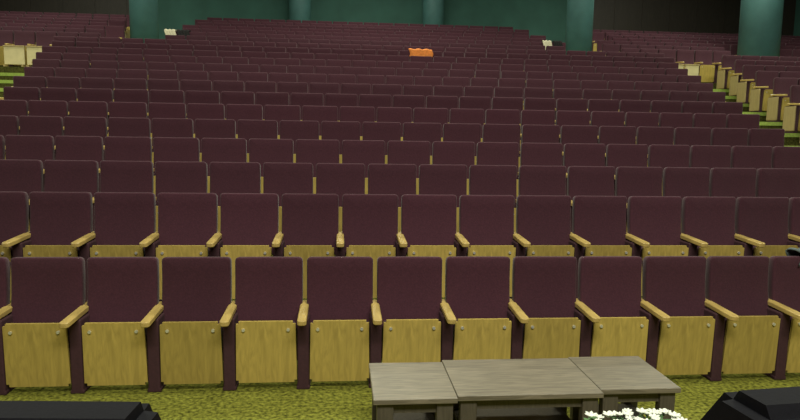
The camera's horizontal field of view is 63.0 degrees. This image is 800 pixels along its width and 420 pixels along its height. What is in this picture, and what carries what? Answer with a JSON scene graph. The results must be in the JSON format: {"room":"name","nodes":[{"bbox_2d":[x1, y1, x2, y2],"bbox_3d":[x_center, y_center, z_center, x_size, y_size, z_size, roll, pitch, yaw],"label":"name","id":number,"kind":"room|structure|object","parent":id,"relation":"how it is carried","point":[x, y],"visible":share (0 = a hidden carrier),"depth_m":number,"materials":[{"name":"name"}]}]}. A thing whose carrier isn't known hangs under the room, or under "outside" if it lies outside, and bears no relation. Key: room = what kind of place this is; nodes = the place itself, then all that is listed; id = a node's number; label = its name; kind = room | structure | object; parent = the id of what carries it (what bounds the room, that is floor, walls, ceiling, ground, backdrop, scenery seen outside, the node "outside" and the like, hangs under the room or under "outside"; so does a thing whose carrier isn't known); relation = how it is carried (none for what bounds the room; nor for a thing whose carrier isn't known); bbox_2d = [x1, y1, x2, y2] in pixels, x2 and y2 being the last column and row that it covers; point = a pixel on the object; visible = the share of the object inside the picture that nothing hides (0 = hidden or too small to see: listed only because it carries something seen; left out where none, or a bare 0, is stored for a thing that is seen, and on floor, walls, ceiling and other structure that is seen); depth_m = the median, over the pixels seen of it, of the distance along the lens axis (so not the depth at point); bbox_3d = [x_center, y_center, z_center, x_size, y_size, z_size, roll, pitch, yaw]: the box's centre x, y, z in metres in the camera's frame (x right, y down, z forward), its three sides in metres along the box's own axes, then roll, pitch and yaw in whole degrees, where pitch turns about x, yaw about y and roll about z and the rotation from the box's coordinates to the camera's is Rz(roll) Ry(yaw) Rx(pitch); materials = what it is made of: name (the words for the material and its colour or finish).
{"room":"auditorium","nodes":[
{"label":"auditorium","id":0,"kind":"room"},
{"bbox_2d":[0,401,160,419],"bbox_3d":[-0.879,0.666,1.617,0.555,0.390,0.420,1,7,-1],"label":"stage monitor speaker","id":1,"kind":"object","parent":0,"point":[9,410],"depth_m":1.56},
{"bbox_2d":[158,0,566,42],"bbox_3d":[-1.411,-5.978,26.814,36.800,9.500,0.200,0,7,-5],"label":"wall","id":2,"kind":"structure","parent":0,"point":[547,18],"depth_m":26.54,"materials":[{"name":"teal paint"}]},
{"bbox_2d":[0,0,128,16],"bbox_3d":[-14.804,-8.474,25.159,9.800,4.579,0.090,0,7,-5],"label":"wall","id":3,"kind":"structure","parent":2,"relation":"attached to","point":[116,7],"depth_m":25.39,"materials":[{"name":"brown wood"}]},
{"bbox_2d":[593,0,795,35],"bbox_3d":[12.084,-8.336,27.612,9.800,4.579,0.090,0,7,-5],"label":"wall","id":4,"kind":"structure","parent":2,"relation":"attached to","point":[692,16],"depth_m":27.57,"materials":[{"name":"black paint"}]},
{"bbox_2d":[0,65,799,419],"bbox_3d":[0.050,-1.653,10.550,36.800,5.127,33.247,0,7,-5],"label":"floor","id":5,"kind":"structure","parent":0,"point":[324,400],"depth_m":4.83,"materials":[{"name":"green carpet"}]},
{"bbox_2d":[0,257,10,308],"bbox_3d":[-3.233,0.858,4.759,0.584,0.980,0.560,0,7,-5],"label":"seat","id":6,"kind":"object","parent":5,"relation":"on","point":[5,264],"visible":0.56,"depth_m":4.89,"materials":[{"name":"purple fabric"}]},
{"bbox_2d":[0,191,28,299],"bbox_3d":[-3.586,0.341,5.628,0.584,0.980,0.560,0,7,-5],"label":"seat","id":7,"kind":"object","parent":5,"relation":"on","point":[14,206],"visible":0.56,"depth_m":5.75,"materials":[{"name":"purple fabric"}]},
{"bbox_2d":[3,45,41,66],"bbox_3d":[-9.626,-3.949,16.800,1.090,0.542,0.220,0,7,-5],"label":"barrier","id":8,"kind":"object","parent":5,"relation":"on","point":[13,54],"visible":0.7,"depth_m":16.76,"materials":[{"name":"beige laminate"}]},
{"bbox_2d":[0,257,85,394],"bbox_3d":[-2.686,0.860,4.809,0.584,0.980,0.560,0,7,-5],"label":"seat","id":9,"kind":"object","parent":5,"relation":"on","point":[34,351],"visible":0.84,"depth_m":4.84,"materials":[{"name":"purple fabric"}]},
{"bbox_2d":[1,192,92,257],"bbox_3d":[-3.038,0.344,5.678,0.584,0.980,0.560,0,7,-5],"label":"seat","id":10,"kind":"object","parent":5,"relation":"on","point":[57,219],"visible":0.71,"depth_m":5.78,"materials":[{"name":"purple fabric"}]},
{"bbox_2d":[0,30,100,66],"bbox_3d":[-12.860,-4.214,16.748,10.026,0.980,0.560,0,7,-5],"label":"theater seats","id":11,"kind":"object","parent":5,"relation":"on","point":[7,37],"visible":0.34,"depth_m":17.14,"materials":[{"name":"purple fabric"}]},
{"bbox_2d":[0,26,105,36],"bbox_3d":[-13.125,-4.562,17.645,10.026,0.980,0.560,0,7,-5],"label":"theater seats","id":12,"kind":"object","parent":5,"relation":"on","point":[102,32],"visible":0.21,"depth_m":18.07,"materials":[{"name":"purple fabric"}]},
{"bbox_2d":[0,19,107,29],"bbox_3d":[-13.581,-5.258,19.444,9.476,0.980,0.560,0,7,-5],"label":"theater seats","id":13,"kind":"object","parent":5,"relation":"on","point":[6,21],"visible":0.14,"depth_m":19.81,"materials":[{"name":"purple fabric"}]},
{"bbox_2d":[0,23,124,42],"bbox_3d":[-12.995,-4.908,18.577,10.026,0.980,0.560,0,7,-5],"label":"theater seats","id":14,"kind":"object","parent":5,"relation":"on","point":[111,31],"visible":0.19,"depth_m":19.02,"materials":[{"name":"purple fabric"}]},
{"bbox_2d":[0,16,128,37],"bbox_3d":[-13.431,-5.604,20.378,9.476,0.980,0.560,0,7,-5],"label":"theater seats","id":15,"kind":"object","parent":5,"relation":"on","point":[111,22],"visible":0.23,"depth_m":20.76,"materials":[{"name":"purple fabric"}]},
{"bbox_2d":[0,13,129,37],"bbox_3d":[-13.767,-5.952,21.268,9.476,0.980,0.560,0,7,-5],"label":"theater seats","id":16,"kind":"object","parent":5,"relation":"on","point":[8,15],"visible":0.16,"depth_m":21.62,"materials":[{"name":"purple fabric"}]},
{"bbox_2d":[0,11,129,30],"bbox_3d":[-13.633,-6.298,22.201,9.476,0.980,0.560,0,7,-5],"label":"theater seats","id":17,"kind":"object","parent":5,"relation":"on","point":[1,12],"visible":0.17,"depth_m":22.50,"materials":[{"name":"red fabric"}]},
{"bbox_2d":[59,257,158,393],"bbox_3d":[-2.138,0.863,4.859,0.584,0.980,0.560,0,7,-5],"label":"seat","id":18,"kind":"object","parent":5,"relation":"on","point":[108,343],"visible":0.84,"depth_m":4.85,"materials":[{"name":"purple fabric"}]},
{"bbox_2d":[71,192,155,301],"bbox_3d":[-2.491,0.346,5.728,0.584,0.980,0.560,0,7,-5],"label":"seat","id":19,"kind":"object","parent":5,"relation":"on","point":[123,220],"visible":0.67,"depth_m":5.83,"materials":[{"name":"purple fabric"}]},
{"bbox_2d":[129,0,158,39],"bbox_3d":[-7.945,-7.421,20.140,1.080,5.291,1.080,0,7,-5],"label":"column","id":20,"kind":"structure","parent":5,"relation":"on","point":[143,14],"depth_m":19.98,"materials":[{"name":"teal paint"}]},
{"bbox_2d":[139,193,217,300],"bbox_3d":[-1.943,0.349,5.777,0.584,0.980,0.560,0,7,-5],"label":"seat","id":21,"kind":"object","parent":5,"relation":"on","point":[187,222],"visible":0.71,"depth_m":5.88,"materials":[{"name":"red fabric"}]},
{"bbox_2d":[140,257,231,391],"bbox_3d":[-1.590,0.866,4.909,0.584,0.980,0.560,0,7,-5],"label":"seat","id":22,"kind":"object","parent":5,"relation":"on","point":[185,345],"visible":0.93,"depth_m":4.90,"materials":[{"name":"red fabric"}]},
{"bbox_2d":[206,193,278,298],"bbox_3d":[-1.395,0.352,5.827,0.584,0.980,0.560,0,7,-5],"label":"seat","id":23,"kind":"object","parent":5,"relation":"on","point":[249,222],"visible":0.74,"depth_m":5.93,"materials":[{"name":"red fabric"}]},
{"bbox_2d":[219,257,302,390],"bbox_3d":[-1.043,0.869,4.959,0.584,0.980,0.560,0,7,-5],"label":"seat","id":24,"kind":"object","parent":5,"relation":"on","point":[260,326],"visible":0.91,"depth_m":4.95,"materials":[{"name":"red fabric"}]},
{"bbox_2d":[289,0,310,22],"bbox_3d":[-3.910,-8.342,25.503,1.100,4.579,1.100,0,7,-5],"label":"column","id":25,"kind":"structure","parent":5,"relation":"on","point":[298,9],"depth_m":25.20,"materials":[{"name":"teal paint"}]},
{"bbox_2d":[272,193,338,297],"bbox_3d":[-0.848,0.355,5.877,0.584,0.980,0.560,0,7,-5],"label":"seat","id":26,"kind":"object","parent":5,"relation":"on","point":[310,222],"visible":0.74,"depth_m":5.98,"materials":[{"name":"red fabric"}]},
{"bbox_2d":[297,256,372,388],"bbox_3d":[-0.495,0.872,5.009,0.584,0.980,0.560,0,7,-5],"label":"seat","id":27,"kind":"object","parent":5,"relation":"on","point":[333,323],"visible":0.92,"depth_m":5.00,"materials":[{"name":"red fabric"}]},
{"bbox_2d":[54,36,663,62],"bbox_3d":[-0.726,-3.805,16.935,16.076,0.980,0.560,0,7,-5],"label":"theater seats","id":28,"kind":"object","parent":5,"relation":"on","point":[56,38],"visible":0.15,"depth_m":16.98,"materials":[{"name":"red fabric"}]},
{"bbox_2d":[207,17,512,29],"bbox_3d":[-1.310,-6.235,23.325,11.126,0.980,0.560,0,7,-5],"label":"theater seats","id":29,"kind":"object","parent":5,"relation":"on","point":[208,18],"visible":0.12,"depth_m":23.41,"materials":[{"name":"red fabric"}]},
{"bbox_2d":[42,46,678,73],"bbox_3d":[-0.592,-3.111,15.106,14.976,0.980,0.560,0,7,-5],"label":"theater seats","id":30,"kind":"object","parent":5,"relation":"on","point":[58,49],"visible":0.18,"depth_m":15.16,"materials":[{"name":"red fabric"}]},
{"bbox_2d":[11,67,712,107],"bbox_3d":[-0.277,-2.069,12.373,13.326,0.980,0.560,0,7,-5],"label":"theater seats","id":31,"kind":"object","parent":5,"relation":"on","point":[46,72],"visible":0.2,"depth_m":12.44,"materials":[{"name":"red fabric"}]},
{"bbox_2d":[36,52,687,78],"bbox_3d":[-0.505,-2.764,14.193,14.426,0.980,0.560,0,7,-5],"label":"theater seats","id":32,"kind":"object","parent":5,"relation":"on","point":[39,55],"visible":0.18,"depth_m":14.25,"materials":[{"name":"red fabric"}]},
{"bbox_2d":[195,19,528,36],"bbox_3d":[-1.170,-5.887,22.417,11.676,0.980,0.560,0,7,-5],"label":"theater seats","id":33,"kind":"object","parent":5,"relation":"on","point":[196,20],"visible":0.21,"depth_m":22.49,"materials":[{"name":"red fabric"}]},
{"bbox_2d":[197,22,527,36],"bbox_3d":[-1.108,-5.540,21.503,11.126,0.980,0.560,0,7,-5],"label":"theater seats","id":34,"kind":"object","parent":5,"relation":"on","point":[198,23],"visible":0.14,"depth_m":21.59,"materials":[{"name":"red fabric"}]},
{"bbox_2d":[0,76,725,119],"bbox_3d":[-0.224,-1.722,11.457,12.776,0.980,0.560,0,7,-5],"label":"theater seats","id":35,"kind":"object","parent":5,"relation":"on","point":[39,82],"visible":0.18,"depth_m":11.52,"materials":[{"name":"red fabric"}]},
{"bbox_2d":[52,41,673,64],"bbox_3d":[-0.575,-3.458,16.028,15.526,0.980,0.560,0,7,-5],"label":"theater seats","id":36,"kind":"object","parent":5,"relation":"on","point":[66,44],"visible":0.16,"depth_m":16.06,"materials":[{"name":"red fabric"}]},
{"bbox_2d":[409,48,432,56],"bbox_3d":[0.514,-3.913,16.285,0.623,0.222,0.190,0,7,-5],"label":"jacket","id":37,"kind":"object","parent":36,"relation":"on","point":[413,52],"visible":0.88,"depth_m":16.20,"materials":[{"name":"fabric"}]},
{"bbox_2d":[183,28,544,44],"bbox_3d":[-0.945,-4.846,19.676,11.126,0.980,0.560,0,7,-5],"label":"theater seats","id":38,"kind":"object","parent":5,"relation":"on","point":[226,31],"visible":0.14,"depth_m":19.76,"materials":[{"name":"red fabric"}]},
{"bbox_2d":[182,25,545,42],"bbox_3d":[-0.983,-5.193,20.593,11.676,0.980,0.560,0,7,-5],"label":"theater seats","id":39,"kind":"object","parent":5,"relation":"on","point":[239,28],"visible":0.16,"depth_m":20.67,"materials":[{"name":"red fabric"}]},
{"bbox_2d":[165,35,563,57],"bbox_3d":[-0.810,-4.152,17.848,11.126,0.980,0.560,0,7,-5],"label":"theater seats","id":40,"kind":"object","parent":5,"relation":"on","point":[178,37],"visible":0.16,"depth_m":17.93,"materials":[{"name":"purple fabric"}]},
{"bbox_2d":[32,59,700,97],"bbox_3d":[-0.356,-2.416,13.286,13.876,0.980,0.560,0,7,-5],"label":"theater seats","id":41,"kind":"object","parent":5,"relation":"on","point":[54,63],"visible":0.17,"depth_m":13.34,"materials":[{"name":"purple fabric"}]},
{"bbox_2d":[335,194,397,297],"bbox_3d":[-0.300,0.358,5.927,0.584,0.980,0.560,0,7,-5],"label":"seat","id":42,"kind":"object","parent":5,"relation":"on","point":[369,221],"visible":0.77,"depth_m":6.03,"materials":[{"name":"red fabric"}]},
{"bbox_2d":[175,31,565,53],"bbox_3d":[-0.801,-4.499,18.769,11.676,0.980,0.560,0,7,-5],"label":"theater seats","id":43,"kind":"object","parent":5,"relation":"on","point":[269,36],"visible":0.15,"depth_m":18.86,"materials":[{"name":"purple fabric"}]},
{"bbox_2d":[164,29,176,34],"bbox_3d":[-6.452,-4.945,18.416,0.344,0.313,0.190,0,7,-5],"label":"jacket","id":44,"kind":"object","parent":43,"relation":"on","point":[167,31],"visible":0.58,"depth_m":18.33,"materials":[{"name":"fabric"}]},
{"bbox_2d":[177,29,191,39],"bbox_3d":[-6.094,-4.933,18.450,0.384,0.332,0.190,0,7,-5],"label":"jacket","id":45,"kind":"object","parent":43,"relation":"on","point":[185,33],"visible":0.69,"depth_m":18.36,"materials":[{"name":"fabric"}]},
{"bbox_2d":[542,40,551,49],"bbox_3d":[4.363,-4.889,19.403,0.305,0.313,0.190,0,7,-5],"label":"jacket","id":46,"kind":"object","parent":43,"relation":"on","point":[545,43],"visible":0.66,"depth_m":19.32,"materials":[{"name":"fabric"}]},
{"bbox_2d":[553,40,562,45],"bbox_3d":[4.682,-4.877,19.433,0.305,0.332,0.190,0,7,-5],"label":"jacket","id":47,"kind":"object","parent":43,"relation":"on","point":[556,43],"visible":0.6,"depth_m":19.34,"materials":[{"name":"fabric"}]},
{"bbox_2d":[3,87,742,132],"bbox_3d":[-0.121,-1.375,10.546,12.226,0.980,0.560,0,7,-5],"label":"theater seats","id":48,"kind":"object","parent":5,"relation":"on","point":[10,93],"visible":0.2,"depth_m":10.60,"materials":[{"name":"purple fabric"}]},
{"bbox_2d":[0,100,759,146],"bbox_3d":[-0.076,-1.028,9.630,11.676,0.980,0.560,0,7,-5],"label":"theater seats","id":49,"kind":"object","parent":5,"relation":"on","point":[18,108],"visible":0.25,"depth_m":9.70,"materials":[{"name":"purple fabric"}]},
{"bbox_2d":[0,115,784,166],"bbox_3d":[0.036,-0.681,8.720,11.126,0.980,0.560,0,7,-5],"label":"theater seats","id":50,"kind":"object","parent":5,"relation":"on","point":[9,124],"visible":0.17,"depth_m":8.79,"materials":[{"name":"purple fabric"}]},
{"bbox_2d":[0,159,799,256],"bbox_3d":[0.200,0.014,6.894,10.026,0.980,0.560,0,7,-5],"label":"theater seats","id":51,"kind":"object","parent":5,"relation":"on","point":[340,179],"visible":0.29,"depth_m":6.97,"materials":[{"name":"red fabric"}]},
{"bbox_2d":[0,135,799,196],"bbox_3d":[0.118,-0.334,7.806,10.576,0.980,0.560,0,7,-5],"label":"theater seats","id":52,"kind":"object","parent":5,"relation":"on","point":[18,147],"visible":0.27,"depth_m":7.88,"materials":[{"name":"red fabric"}]},
{"bbox_2d":[368,256,441,387],"bbox_3d":[0.053,0.875,5.059,0.584,0.980,0.560,0,7,-5],"label":"seat","id":53,"kind":"object","parent":5,"relation":"on","point":[407,308],"visible":0.78,"depth_m":5.14,"materials":[{"name":"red fabric"}]},
{"bbox_2d":[369,362,457,419],"bbox_3d":[0.060,1.262,4.027,0.484,0.450,0.600,0,7,-5],"label":"coffee table","id":54,"kind":"object","parent":5,"relation":"on","point":[410,390],"visible":1,"depth_m":3.87,"materials":[{"name":"grey wood"}]},
{"bbox_2d":[395,194,456,296],"bbox_3d":[0.248,0.360,5.977,0.584,0.980,0.560,0,7,-5],"label":"seat","id":55,"kind":"object","parent":5,"relation":"on","point":[428,222],"visible":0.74,"depth_m":6.08,"materials":[{"name":"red fabric"}]},
{"bbox_2d":[422,0,443,25],"bbox_3d":[1.328,-8.315,25.980,1.100,4.579,1.100,0,7,-5],"label":"column","id":56,"kind":"structure","parent":5,"relation":"on","point":[432,10],"depth_m":25.68,"materials":[{"name":"teal paint"}]},
{"bbox_2d":[439,256,511,361],"bbox_3d":[0.601,0.877,5.109,0.584,0.980,0.560,0,7,-5],"label":"seat","id":57,"kind":"object","parent":5,"relation":"on","point":[477,288],"visible":0.82,"depth_m":5.19,"materials":[{"name":"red fabric"}]},
{"bbox_2d":[454,195,515,296],"bbox_3d":[0.796,0.363,6.027,0.584,0.980,0.560,0,7,-5],"label":"seat","id":58,"kind":"object","parent":5,"relation":"on","point":[486,222],"visible":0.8,"depth_m":6.13,"materials":[{"name":"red fabric"}]},
{"bbox_2d":[442,358,603,419],"bbox_3d":[0.735,1.261,4.121,0.870,0.450,0.605,0,7,-5],"label":"coffee table","id":59,"kind":"object","parent":5,"relation":"on","point":[485,389],"visible":0.92,"depth_m":4.00,"materials":[{"name":"grey wood"}]},
{"bbox_2d":[510,195,573,298],"bbox_3d":[1.343,0.366,6.077,0.584,0.980,0.560,0,7,-5],"label":"seat","id":60,"kind":"object","parent":5,"relation":"on","point":[543,228],"visible":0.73,"depth_m":6.18,"materials":[{"name":"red fabric"}]},
{"bbox_2d":[507,256,580,358],"bbox_3d":[1.148,0.880,5.159,0.584,0.980,0.560,0,7,-5],"label":"seat","id":61,"kind":"object","parent":5,"relation":"on","point":[541,305],"visible":0.84,"depth_m":5.24,"materials":[{"name":"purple fabric"}]},
{"bbox_2d":[565,0,593,54],"bbox_3d":[5.947,-7.349,21.408,1.100,5.291,1.100,0,7,-5],"label":"column","id":62,"kind":"structure","parent":5,"relation":"on","point":[580,13],"depth_m":21.21,"materials":[{"name":"teal paint"}]},
{"bbox_2d":[569,196,631,297],"bbox_3d":[1.891,0.369,6.127,0.584,0.980,0.560,0,7,-5],"label":"seat","id":63,"kind":"object","parent":5,"relation":"on","point":[598,222],"visible":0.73,"depth_m":6.23,"materials":[{"name":"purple fabric"}]},
{"bbox_2d":[574,256,648,360],"bbox_3d":[1.696,0.883,5.209,0.584,0.980,0.560,0,7,-5],"label":"seat","id":64,"kind":"object","parent":5,"relation":"on","point":[607,304],"visible":0.76,"depth_m":5.29,"materials":[{"name":"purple fabric"}]},
{"bbox_2d":[568,356,680,419],"bbox_3d":[1.417,1.261,4.218,0.498,0.450,0.575,0,7,-5],"label":"coffee table","id":65,"kind":"object","parent":5,"relation":"on","point":[627,380],"visible":0.76,"depth_m":4.05,"materials":[{"name":"grey wood"}]},
{"bbox_2d":[625,196,688,295],"bbox_3d":[2.439,0.372,6.177,0.584,0.980,0.560,0,7,-5],"label":"seat","id":66,"kind":"object","parent":5,"relation":"on","point":[653,222],"visible":0.62,"depth_m":6.28,"materials":[{"name":"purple fabric"}]},
{"bbox_2d":[602,44,723,51],"bbox_3d":[7.963,-4.454,19.568,3.976,0.980,0.560,0,7,-5],"label":"theater seats","id":67,"kind":"object","parent":5,"relation":"on","point":[605,47],"visible":0.13,"depth_m":19.63,"materials":[{"name":"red fabric"}]},
{"bbox_2d":[621,48,730,82],"bbox_3d":[7.953,-4.107,18.647,3.426,0.980,0.560,0,7,-5],"label":"theater seats","id":68,"kind":"object","parent":5,"relation":"on","point":[710,62],"visible":0.36,"depth_m":18.74,"materials":[{"name":"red fabric"}]},
{"bbox_2d":[639,256,714,374],"bbox_3d":[2.244,0.886,5.259,0.584,0.980,0.560,0,7,-5],"label":"seat","id":69,"kind":"object","parent":5,"relation":"on","point":[680,337],"visible":0.77,"depth_m":5.25,"materials":[{"name":"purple fabric"}]},
{"bbox_2d":[678,64,699,74],"bbox_3d":[8.000,-3.848,18.409,0.890,0.522,0.220,0,7,-5],"label":"barrier","id":70,"kind":"object","parent":5,"relation":"on","point":[693,69],"visible":0.28,"depth_m":18.39,"materials":[{"name":"beige laminate"}]},
{"bbox_2d":[592,32,799,50],"bbox_3d":[11.428,-5.823,23.567,9.476,0.980,0.560,0,7,-5],"label":"theater seats","id":71,"kind":"object","parent":5,"relation":"on","point":[596,36],"visible":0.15,"depth_m":23.43,"materials":[{"name":"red fabric"}]},
{"bbox_2d":[593,29,799,40],"bbox_3d":[11.288,-6.170,24.474,8.926,0.980,0.560,0,7,-5],"label":"theater seats","id":72,"kind":"object","parent":5,"relation":"on","point":[604,31],"visible":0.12,"depth_m":24.47,"materials":[{"name":"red fabric"}]},
{"bbox_2d":[597,40,799,54],"bbox_3d":[11.104,-4.784,20.776,10.026,0.980,0.560,0,7,-5],"label":"theater seats","id":73,"kind":"object","parent":5,"relation":"on","point":[727,47],"visible":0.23,"depth_m":20.67,"materials":[{"name":"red fabric"}]},
{"bbox_2d":[607,35,799,42],"bbox_3d":[11.490,-5.476,22.652,8.926,0.980,0.560,0,7,-5],"label":"theater seats","id":74,"kind":"object","parent":5,"relation":"on","point":[609,37],"visible":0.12,"depth_m":22.58,"materials":[{"name":"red fabric"}]},
{"bbox_2d":[612,38,799,46],"bbox_3d":[11.614,-5.128,21.743,9.476,0.980,0.560,0,7,-5],"label":"theater seats","id":75,"kind":"object","parent":5,"relation":"on","point":[613,39],"visible":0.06,"depth_m":21.64,"materials":[{"name":"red fabric"}]},
{"bbox_2d":[680,196,743,259],"bbox_3d":[2.986,0.375,6.227,0.584,0.980,0.560,0,7,-5],"label":"seat","id":76,"kind":"object","parent":5,"relation":"on","point":[707,223],"visible":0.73,"depth_m":6.33,"materials":[{"name":"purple fabric"}]},
{"bbox_2d":[700,256,780,380],"bbox_3d":[2.791,0.889,5.309,0.584,0.980,0.560,0,7,-5],"label":"seat","id":77,"kind":"object","parent":5,"relation":"on","point":[745,340],"visible":0.81,"depth_m":5.30,"materials":[{"name":"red fabric"}]},
{"bbox_2d":[716,55,799,88],"bbox_3d":[12.693,-3.736,18.159,7.826,0.980,0.560,0,7,-5],"label":"theater seats","id":78,"kind":"object","parent":5,"relation":"on","point":[724,74],"visible":0.27,"depth_m":17.94,"materials":[{"name":"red fabric"}]},
{"bbox_2d":[737,0,783,56],"bbox_3d":[10.660,-6.651,19.137,1.360,6.004,1.360,0,7,-5],"label":"column","id":79,"kind":"structure","parent":5,"relation":"on","point":[760,22],"depth_m":18.84,"materials":[{"name":"teal paint"}]},
{"bbox_2d":[729,60,799,95],"bbox_3d":[12.570,-3.390,17.227,7.826,0.980,0.560,0,7,-5],"label":"theater seats","id":80,"kind":"object","parent":5,"relation":"on","point":[738,64],"visible":0.27,"depth_m":17.01,"materials":[{"name":"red fabric"}]},
{"bbox_2d":[734,197,797,257],"bbox_3d":[3.534,0.378,6.277,0.584,0.980,0.560,0,7,-5],"label":"seat","id":81,"kind":"object","parent":5,"relation":"on","point":[761,223],"visible":0.59,"depth_m":6.38,"materials":[{"name":"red fabric"}]},
{"bbox_2d":[736,65,799,103],"bbox_3d":[12.553,-3.043,16.305,8.376,0.980,0.560,0,7,-5],"label":"theater seats","id":82,"kind":"object","parent":5,"relation":"on","point":[744,88],"visible":0.36,"depth_m":16.06,"materials":[{"name":"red fabric"}]},
{"bbox_2d":[749,71,799,111],"bbox_3d":[12.367,-2.697,15.368,8.376,0.980,0.560,0,7,-5],"label":"theater seats","id":83,"kind":"object","parent":5,"relation":"on","point":[759,96],"visible":0.48,"depth_m":15.11,"materials":[{"name":"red fabric"}]},
{"bbox_2d":[763,256,799,379],"bbox_3d":[3.339,0.891,5.359,0.584,0.980,0.560,0,7,-5],"label":"seat","id":84,"kind":"object","parent":5,"relation":"on","point":[784,271],"visible":0.58,"depth_m":5.36,"materials":[{"name":"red fabric"}]},
{"bbox_2d":[785,248,799,265],"bbox_3d":[3.463,0.446,5.530,0.326,0.254,0.190,0,7,-5],"label":"jacket","id":85,"kind":"object","parent":84,"relation":"on","point":[790,251],"visible":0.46,"depth_m":5.58,"materials":[{"name":"fabric"}]},
{"bbox_2d":[766,77,799,121],"bbox_3d":[12.515,-2.350,14.461,8.926,0.980,0.560,0,7,-5],"label":"theater seats","id":86,"kind":"object","parent":5,"relation":"on","point":[776,104],"visible":0.65,"depth_m":14.17,"materials":[{"name":"red fabric"}]},
{"bbox_2d":[780,49,799,56],"bbox_3d":[13.987,-4.423,20.118,5.076,0.980,0.560,0,7,-5],"label":"theater seats","id":87,"kind":"object","parent":5,"relation":"on","point":[783,52],"visible":0.1,"depth_m":20.04,"materials":[{"name":"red fabric"}]},
{"bbox_2d":[782,85,799,132],"bbox_3d":[12.320,-2.004,13.522,8.926,0.980,0.560,0,7,-5],"label":"theater seats","id":88,"kind":"object","parent":5,"relation":"on","point":[791,116],"visible":0.87,"depth_m":13.22,"materials":[{"name":"beige wood"}]},
{"bbox_2d":[787,197,799,247],"bbox_3d":[4.082,0.380,6.327,0.584,0.980,0.560,0,7,-5],"label":"seat","id":89,"kind":"object","parent":5,"relation":"on","point":[794,203],"visible":0.29,"depth_m":6.41,"materials":[{"name":"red fabric"}]},
{"bbox_3d":[1.142,1.715,-1.605,30.000,0.890,8.020,0,7,-5],"label":"stage","id":90,"kind":"object","parent":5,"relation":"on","visible":0},
{"bbox_2d":[583,408,687,419],"bbox_3d":[0.740,0.747,2.120,0.428,0.154,0.208,0,7,-5],"label":"flower arrangement","id":91,"kind":"object","parent":90,"relation":"on","point":[654,414],"visible":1,"depth_m":2.17,"materials":[{"name":"white plant"}]},
{"bbox_2d":[701,386,799,419],"bbox_3d":[1.083,0.678,1.796,0.435,0.387,0.420,0,7,-11],"label":"stage monitor speaker","id":92,"kind":"object","parent":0,"point":[783,403],"depth_m":1.72},
{"bbox_2d":[793,0,799,35],"bbox_3d":[18.511,-3.928,11.954,0.200,9.500,33.247,0,7,-5],"label":"wall","id":93,"kind":"structure","parent":0,"point":[797,10],"depth_m":27.89,"materials":[{"name":"teal paint"}]}
]}

